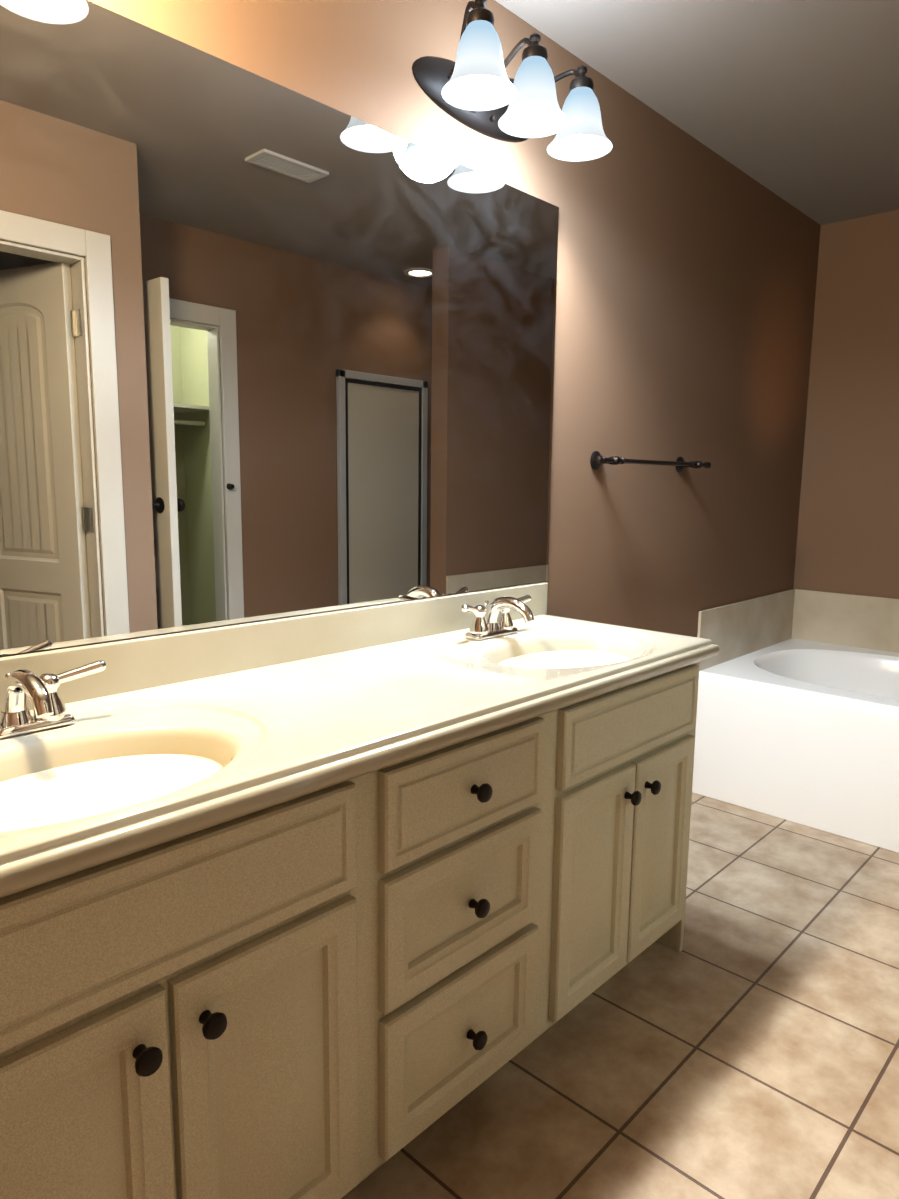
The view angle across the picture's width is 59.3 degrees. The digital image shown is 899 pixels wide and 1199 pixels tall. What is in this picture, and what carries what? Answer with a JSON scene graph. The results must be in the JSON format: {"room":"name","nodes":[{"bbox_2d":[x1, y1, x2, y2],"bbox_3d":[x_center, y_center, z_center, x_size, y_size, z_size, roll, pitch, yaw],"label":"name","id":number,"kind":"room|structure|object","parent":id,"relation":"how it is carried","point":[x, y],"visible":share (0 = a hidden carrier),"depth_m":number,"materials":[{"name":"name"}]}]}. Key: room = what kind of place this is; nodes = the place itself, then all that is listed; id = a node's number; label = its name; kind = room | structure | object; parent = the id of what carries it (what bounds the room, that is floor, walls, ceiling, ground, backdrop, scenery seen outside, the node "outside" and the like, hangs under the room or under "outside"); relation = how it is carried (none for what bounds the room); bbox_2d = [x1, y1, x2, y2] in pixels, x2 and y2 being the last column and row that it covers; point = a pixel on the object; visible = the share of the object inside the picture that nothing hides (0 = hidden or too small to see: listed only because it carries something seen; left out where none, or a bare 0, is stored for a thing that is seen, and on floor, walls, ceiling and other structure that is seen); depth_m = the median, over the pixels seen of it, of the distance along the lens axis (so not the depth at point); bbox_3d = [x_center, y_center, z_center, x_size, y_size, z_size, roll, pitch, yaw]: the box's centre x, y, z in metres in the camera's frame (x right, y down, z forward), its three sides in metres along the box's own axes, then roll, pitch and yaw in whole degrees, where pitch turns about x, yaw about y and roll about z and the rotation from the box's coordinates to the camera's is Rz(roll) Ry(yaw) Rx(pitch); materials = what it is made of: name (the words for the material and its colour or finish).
{"room":"bathroom","nodes":[
{"label":"bathroom","id":0,"kind":"room"},
{"bbox_2d":[0,0,820,656],"bbox_3d":[-0.132,-0.270,2.013,0.108,2.487,5.520,9,12,43],"label":"wall","id":1,"kind":"structure","parent":0,"point":[270,350],"depth_m":1.79,"materials":[{"name":"brown paint"}]},
{"bbox_2d":[412,0,611,161],"bbox_3d":[0.164,-1.242,1.908,0.268,0.198,0.557,9,12,43],"label":"wall sconce","id":2,"kind":"object","parent":1,"relation":"attached to","point":[473,87],"visible":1,"depth_m":1.86,"materials":[{"name":"white glass"}]},
{"bbox_2d":[590,451,710,472],"bbox_3d":[0.702,-0.473,2.737,0.089,0.062,0.766,9,12,43],"label":"towel rail","id":3,"kind":"object","parent":1,"relation":"attached to","point":[597,460],"visible":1,"depth_m":2.62,"materials":[{"name":"black metal"}]},
{"bbox_2d":[341,792,898,1198],"bbox_3d":[1.193,1.191,0.946,3.800,0.060,5.520,9,12,43],"label":"floor","id":4,"kind":"structure","parent":0,"point":[743,1043],"depth_m":1.76,"materials":[{"name":"tile"}]},
{"bbox_2d":[0,582,719,1198],"bbox_3d":[-0.168,0.552,1.604,0.588,0.981,1.930,9,12,43],"label":"bathroom vanity","id":5,"kind":"object","parent":4,"relation":"on","point":[340,904],"visible":1,"depth_m":1.28,"materials":[{"name":"paint"}]},
{"bbox_2d":[0,582,547,713],"bbox_3d":[-0.369,0.091,1.733,0.020,0.098,1.926,9,12,43],"label":"backsplash","id":6,"kind":"structure","parent":5,"relation":"on","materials":[{"name":"stone"}]},
{"bbox_2d":[0,614,719,896],"bbox_3d":[-0.170,0.242,1.563,0.573,0.150,1.930,9,12,43],"label":"countertop","id":7,"kind":"structure","parent":5,"relation":"on","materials":[{"name":"stone"}]},
{"bbox_2d":[0,660,106,739],"bbox_3d":[-0.652,0.164,1.221,0.165,0.112,0.278,9,12,43],"label":"faucet","id":8,"kind":"object","parent":7,"relation":"on","point":[50,719],"depth_m":1.26,"materials":[{"name":"silver metal"}]},
{"bbox_2d":[461,595,533,640],"bbox_3d":[0.152,0.048,2.063,0.165,0.112,0.278,9,12,43],"label":"faucet","id":9,"kind":"object","parent":7,"relation":"on","point":[494,622],"depth_m":2.07,"materials":[{"name":"silver metal"}]},
{"bbox_2d":[692,589,898,852],"bbox_3d":[1.922,0.459,3.116,1.546,0.763,1.048,9,12,43],"label":"bathtub","id":10,"kind":"object","parent":4,"relation":"on","point":[797,718],"visible":0.92,"depth_m":3.14,"materials":[{"name":"white ceramic"}]},
{"bbox_2d":[495,0,898,224],"bbox_3d":[1.222,-1.328,0.573,3.800,0.060,5.520,9,12,43],"label":"ceiling","id":11,"kind":"structure","parent":0,"point":[794,103],"depth_m":2.37,"materials":[{"name":"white paint"}]},
{"bbox_2d":[793,210,898,598],"bbox_3d":[3.108,-0.331,2.674,3.700,2.487,0.100,9,12,43],"label":"wall","id":12,"kind":"structure","parent":0,"point":[848,534],"depth_m":3.69,"materials":[{"name":"brown paint"}]}
]}

